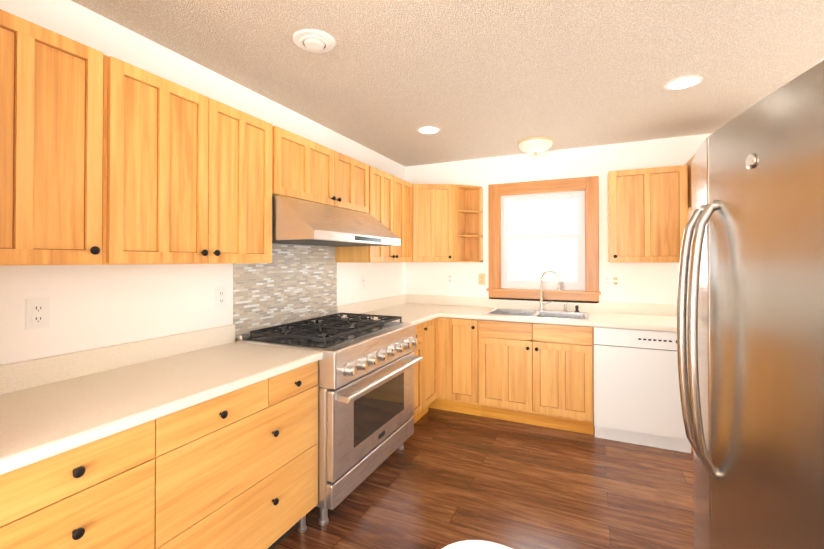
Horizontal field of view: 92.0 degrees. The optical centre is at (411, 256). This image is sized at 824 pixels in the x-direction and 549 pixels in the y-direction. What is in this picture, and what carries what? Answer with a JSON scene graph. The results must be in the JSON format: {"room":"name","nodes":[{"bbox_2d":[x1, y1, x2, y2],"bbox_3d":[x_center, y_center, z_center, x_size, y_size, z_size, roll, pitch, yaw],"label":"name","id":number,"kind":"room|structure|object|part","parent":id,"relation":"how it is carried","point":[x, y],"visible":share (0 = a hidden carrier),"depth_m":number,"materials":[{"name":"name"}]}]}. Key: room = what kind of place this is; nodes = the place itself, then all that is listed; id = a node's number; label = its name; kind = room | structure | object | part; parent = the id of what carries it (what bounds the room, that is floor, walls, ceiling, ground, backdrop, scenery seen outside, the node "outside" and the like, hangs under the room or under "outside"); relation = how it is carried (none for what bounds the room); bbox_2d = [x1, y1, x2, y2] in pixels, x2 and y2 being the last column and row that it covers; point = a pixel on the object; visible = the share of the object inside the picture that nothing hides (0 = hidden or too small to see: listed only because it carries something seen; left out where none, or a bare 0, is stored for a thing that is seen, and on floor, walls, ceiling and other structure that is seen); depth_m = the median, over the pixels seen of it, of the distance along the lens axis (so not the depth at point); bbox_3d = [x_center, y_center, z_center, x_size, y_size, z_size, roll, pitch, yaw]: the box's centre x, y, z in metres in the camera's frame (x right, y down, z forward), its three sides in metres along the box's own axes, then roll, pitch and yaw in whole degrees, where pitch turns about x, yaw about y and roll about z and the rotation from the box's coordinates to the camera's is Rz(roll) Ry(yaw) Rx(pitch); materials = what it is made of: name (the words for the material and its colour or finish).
{"room":"kitchen","nodes":[
{"label":"kitchen","id":0,"kind":"room"},
{"bbox_2d":[0,0,407,364],"bbox_3d":[-1.529,0.180,1.457,0.150,2.440,6.955,0,-1,25],"label":"wall","id":1,"kind":"structure","parent":0,"point":[96,306],"depth_m":1.84,"materials":[{"name":"white paint"}]},
{"bbox_2d":[25,297,49,329],"bbox_3d":[-1.418,0.214,1.509,0.008,0.115,0.070,0,-1,25],"label":"electrical outlet","id":2,"kind":"object","parent":1,"relation":"attached to","point":[37,314],"visible":1,"depth_m":1.51,"materials":[{"name":"white plastic"}]},
{"bbox_2d":[0,9,131,264],"bbox_3d":[-1.329,-0.354,1.322,0.328,0.762,0.505,0,-1,25],"label":"upper cabinet","id":3,"kind":"object","parent":1,"relation":"attached to","point":[107,160],"depth_m":1.32,"materials":[{"name":"brown wood"}]},
{"bbox_2d":[128,65,223,263],"bbox_3d":[-1.163,-0.351,1.683,0.328,0.762,0.524,0,-1,25],"label":"upper cabinet","id":4,"kind":"object","parent":1,"relation":"attached to","point":[178,130],"depth_m":1.68,"materials":[{"name":"brown wood"}]},
{"bbox_2d":[215,286,225,307],"bbox_3d":[-1.079,0.226,2.249,0.008,0.115,0.070,0,-1,25],"label":"electrical outlet","id":5,"kind":"object","parent":1,"relation":"attached to","point":[220,296],"visible":1,"depth_m":2.24,"materials":[{"name":"white plastic"}]},
{"bbox_2d":[224,104,279,263],"bbox_3d":[-1.000,-0.347,2.040,0.328,0.762,0.453,0,-1,25],"label":"upper cabinet","id":6,"kind":"object","parent":1,"relation":"attached to","point":[251,143],"depth_m":2.03,"materials":[{"name":"brown wood"}]},
{"bbox_2d":[233,244,336,340],"bbox_3d":[-0.830,0.205,2.789,0.008,0.580,1.018,0,-1,25],"label":"tile backsplash","id":7,"kind":"structure","parent":1,"relation":"attached to","point":[291,283],"depth_m":2.71,"materials":[{"name":"tile"}]},
{"bbox_2d":[276,128,339,207],"bbox_3d":[-0.778,-0.533,2.525,0.328,0.382,0.607,0,-1,25],"label":"upper cabinet","id":8,"kind":"object","parent":1,"relation":"attached to","point":[309,170],"depth_m":2.43,"materials":[{"name":"brown wood"}]},
{"bbox_2d":[272,194,400,246],"bbox_3d":[-0.569,-0.213,2.652,0.600,0.252,1.015,0,-1,25],"label":"range hood","id":9,"kind":"object","parent":1,"relation":"attached to","point":[295,221],"visible":0.79,"depth_m":2.32,"materials":[{"name":"silver metal"}]},
{"bbox_2d":[340,153,371,214],"bbox_3d":[-0.586,-0.529,2.944,0.328,0.382,0.508,0,-1,25],"label":"upper cabinet","id":10,"kind":"object","parent":1,"relation":"attached to","point":[355,175],"depth_m":2.94,"materials":[{"name":"brown wood"}]},
{"bbox_2d":[361,276,364,288],"bbox_3d":[-0.445,0.236,3.630,0.008,0.115,0.070,0,-1,25],"label":"electrical outlet","id":11,"kind":"object","parent":1,"relation":"attached to","point":[362,282],"visible":1,"depth_m":3.63,"materials":[{"name":"white plastic"}]},
{"bbox_2d":[335,167,391,262],"bbox_3d":[-0.385,-0.335,3.380,0.328,0.762,0.452,0,-1,25],"label":"upper cabinet","id":12,"kind":"object","parent":1,"relation":"attached to","point":[381,180],"depth_m":3.24,"materials":[{"name":"brown wood"}]},
{"bbox_2d":[392,175,415,261],"bbox_3d":[-0.207,-0.331,3.715,0.373,0.762,0.498,0,-1,25],"label":"upper cabinet","id":13,"kind":"object","parent":1,"relation":"attached to","point":[403,192],"depth_m":3.69,"materials":[{"name":"brown wood"}]},
{"bbox_2d":[416,184,459,261],"bbox_3d":[0.062,-0.329,3.916,0.695,0.762,0.288,0,-1,25],"label":"upper cabinet","id":14,"kind":"object","parent":1,"relation":"attached to","point":[437,205],"depth_m":3.87,"materials":[{"name":"brown wood"}]},
{"bbox_2d":[71,0,823,166],"bbox_3d":[-0.067,-1.075,0.881,3.300,0.060,7.105,0,-1,25],"label":"ceiling","id":15,"kind":"structure","parent":0,"point":[475,79],"depth_m":2.10,"materials":[{"name":"white paint"}]},
{"bbox_2d":[293,29,335,52],"bbox_3d":[-0.468,-1.022,1.909,0.200,0.027,0.200,0,-1,25],"label":"ceiling vent","id":16,"kind":"object","parent":15,"relation":"in","point":[314,40],"visible":1,"depth_m":1.88,"materials":[{"name":"white plastic"}]},
{"bbox_2d":[416,126,440,133],"bbox_3d":[0.134,-1.020,3.206,0.196,0.006,0.196,0,-1,25],"label":"recessed light","id":17,"kind":"object","parent":15,"relation":"in","point":[428,129],"visible":1,"depth_m":3.19,"materials":[{"name":"white"}]},
{"bbox_2d":[518,137,552,154],"bbox_3d":[1.091,-0.961,3.526,0.300,0.119,0.300,0,-1,25],"label":"dome ceiling light","id":18,"kind":"object","parent":15,"relation":"attached to","point":[534,145],"visible":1,"depth_m":3.44,"materials":[{"name":"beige glass"}]},
{"bbox_2d":[664,75,703,89],"bbox_3d":[1.605,-1.028,2.356,0.196,0.006,0.196,0,-1,25],"label":"recessed light","id":19,"kind":"object","parent":15,"relation":"in","point":[683,82],"visible":1,"depth_m":2.35,"materials":[{"name":"white"}]},
{"bbox_2d":[273,408,693,548],"bbox_3d":[-0.067,1.425,0.857,3.300,0.060,7.105,0,-1,25],"label":"floor","id":20,"kind":"structure","parent":0,"point":[442,479],"depth_m":2.35,"materials":[{"name":"brown wood"}]},
{"bbox_2d":[0,416,163,548],"bbox_3d":[-1.209,0.961,1.222,0.618,0.874,0.446,0,-1,25],"label":"base cabinet","id":21,"kind":"object","parent":20,"relation":"on","point":[107,492],"depth_m":1.14,"materials":[{"name":"brown wood"}]},
{"bbox_2d":[164,361,317,548],"bbox_3d":[-0.941,0.967,1.808,0.618,0.874,0.843,0,-1,25],"label":"base cabinet","id":22,"kind":"object","parent":20,"relation":"on","point":[237,469],"depth_m":1.63,"materials":[{"name":"brown wood"}]},
{"bbox_2d":[0,324,322,474],"bbox_3d":[-1.023,0.457,1.605,0.643,0.140,1.289,0,-1,25],"label":"countertop","id":23,"kind":"structure","parent":22,"relation":"on","point":[51,406],"depth_m":1.49,"materials":[{"name":"laminate"}]},
{"bbox_2d":[236,313,422,525],"bbox_3d":[-0.468,0.925,2.616,0.764,0.973,1.016,0,-1,25],"label":"gas range","id":24,"kind":"object","parent":20,"relation":"on","point":[366,364],"visible":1,"depth_m":2.30,"materials":[{"name":"silver metal"}]},
{"bbox_2d":[412,324,419,423],"bbox_3d":[-0.256,0.981,3.302,0.618,0.874,0.403,0,-1,25],"label":"base cabinet","id":25,"kind":"object","parent":20,"relation":"on","point":[416,415],"depth_m":3.24,"materials":[{"name":"brown wood"}]},
{"bbox_2d":[420,317,443,417],"bbox_3d":[-0.093,0.983,3.561,0.698,0.874,0.419,0,-1,25],"label":"base cabinet","id":26,"kind":"object","parent":20,"relation":"on","point":[431,331],"depth_m":3.55,"materials":[{"name":"brown wood"}]},
{"bbox_2d":[337,298,439,324],"bbox_3d":[-0.183,0.474,3.415,0.660,0.140,0.661,0,-1,25],"label":"countertop","id":27,"kind":"structure","parent":26,"relation":"on","point":[411,310],"depth_m":3.69,"materials":[{"name":"laminate"}]},
{"bbox_2d":[442,540,511,548],"bbox_3d":[0.523,0.930,0.130,1.313,0.915,0.645,0,-1,25],"label":"table","id":28,"kind":"object","parent":20,"relation":"on","point":[473,544],"visible":1,"depth_m":0.66,"materials":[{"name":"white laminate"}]},
{"bbox_2d":[452,318,503,417],"bbox_3d":[0.599,0.985,3.792,0.359,0.874,0.618,0,-1,25],"label":"base cabinet","id":29,"kind":"object","parent":20,"relation":"on","point":[477,345],"depth_m":3.48,"materials":[{"name":"brown wood"}]},
{"bbox_2d":[385,270,687,332],"bbox_3d":[1.152,0.409,3.526,2.996,0.579,0.652,0,-1,25],"label":"countertop","id":30,"kind":"structure","parent":29,"relation":"on","point":[621,315],"depth_m":3.56,"materials":[{"name":"laminate"}]},
{"bbox_2d":[484,308,588,319],"bbox_3d":[1.116,0.600,3.549,0.847,0.198,0.504,0,-1,25],"label":"sink","id":31,"kind":"object","parent":30,"relation":"in","point":[540,313],"depth_m":3.66,"materials":[{"name":"silver metal"}]},
{"bbox_2d":[538,270,579,311],"bbox_3d":[1.357,0.312,3.689,0.360,0.381,0.065,0,-1,25],"label":"faucet","id":32,"kind":"object","parent":30,"relation":"on","point":[541,308],"depth_m":3.71,"materials":[{"name":"silver metal"}]},
{"bbox_2d":[594,327,690,452],"bbox_3d":[1.819,0.980,3.211,0.638,0.874,0.602,0,-1,25],"label":"dishwasher","id":33,"kind":"object","parent":20,"relation":"on","point":[637,399],"visible":0.9,"depth_m":2.96,"materials":[{"name":"white metal"}]},
{"bbox_2d":[677,60,823,548],"bbox_3d":[1.163,0.498,0.991,0.808,1.755,0.893,0,-1,25],"label":"refrigerator","id":34,"kind":"object","parent":20,"relation":"on","point":[752,393],"visible":1,"depth_m":0.93,"materials":[{"name":"grey metal"}]},
{"bbox_2d":[408,133,711,304],"bbox_3d":[1.320,0.203,3.894,2.940,2.440,0.150,0,-1,25],"label":"wall","id":35,"kind":"structure","parent":0,"point":[640,282],"depth_m":3.72,"materials":[{"name":"white paint"}]},
{"bbox_2d":[447,273,452,283],"bbox_3d":[0.405,0.228,4.225,0.070,0.115,0.008,0,-1,25],"label":"electrical outlet","id":36,"kind":"object","parent":35,"relation":"attached to","point":[449,278],"visible":1,"depth_m":4.22,"materials":[{"name":"white plastic"}]},
{"bbox_2d":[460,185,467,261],"bbox_3d":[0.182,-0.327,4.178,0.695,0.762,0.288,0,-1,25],"label":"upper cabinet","id":37,"kind":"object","parent":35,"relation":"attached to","point":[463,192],"depth_m":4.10,"materials":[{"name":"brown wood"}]},
{"bbox_2d":[479,273,484,284],"bbox_3d":[0.717,0.227,4.082,0.070,0.115,0.008,0,-1,25],"label":"electrical outlet","id":38,"kind":"object","parent":35,"relation":"attached to","point":[481,278],"visible":1,"depth_m":4.08,"materials":[{"name":"beige plastic"}]},
{"bbox_2d":[487,176,600,302],"bbox_3d":[1.264,-0.154,3.888,1.045,1.165,0.175,0,-1,25],"label":"window","id":39,"kind":"structure","parent":35,"relation":"in","point":[589,186],"depth_m":3.85,"materials":[{"name":"brown wood"}]},
{"bbox_3d":[1.282,-0.151,3.928,0.785,0.941,0.086,0,-1,25],"label":"window sashes","id":40,"kind":"part","parent":39,"relation":"part of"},
{"bbox_2d":[603,274,619,286],"bbox_3d":[1.796,0.215,3.588,0.140,0.115,0.008,0,-1,25],"label":"electrical outlet","id":41,"kind":"object","parent":35,"relation":"attached to","point":[611,280],"visible":1,"depth_m":3.59,"materials":[{"name":"white plastic"}]},
{"bbox_2d":[608,162,691,262],"bbox_3d":[1.957,-0.335,3.342,0.553,0.762,0.328,0,-1,25],"label":"upper cabinet","id":42,"kind":"object","parent":35,"relation":"attached to","point":[648,210],"depth_m":3.19,"materials":[{"name":"brown wood"}]},
{"bbox_2d":[811,56,823,67],"bbox_3d":[1.334,0.168,0.145,0.150,2.440,6.955,0,-1,25],"label":"wall","id":43,"kind":"structure","parent":0,"point":[822,58],"depth_m":2.09,"materials":[{"name":"white paint"}]},
{"bbox_2d":[688,153,695,208],"bbox_3d":[2.340,-0.572,3.009,0.398,0.374,0.618,0,-1,25],"label":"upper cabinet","id":44,"kind":"object","parent":43,"relation":"attached to","point":[690,161],"depth_m":3.08,"materials":[{"name":"brown wood"}]},
{"label":"outside","id":45,"kind":"structure","parent":0,"visible":0},
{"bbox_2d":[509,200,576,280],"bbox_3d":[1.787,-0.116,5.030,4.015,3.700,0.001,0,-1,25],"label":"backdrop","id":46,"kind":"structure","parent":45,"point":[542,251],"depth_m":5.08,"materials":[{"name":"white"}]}
]}

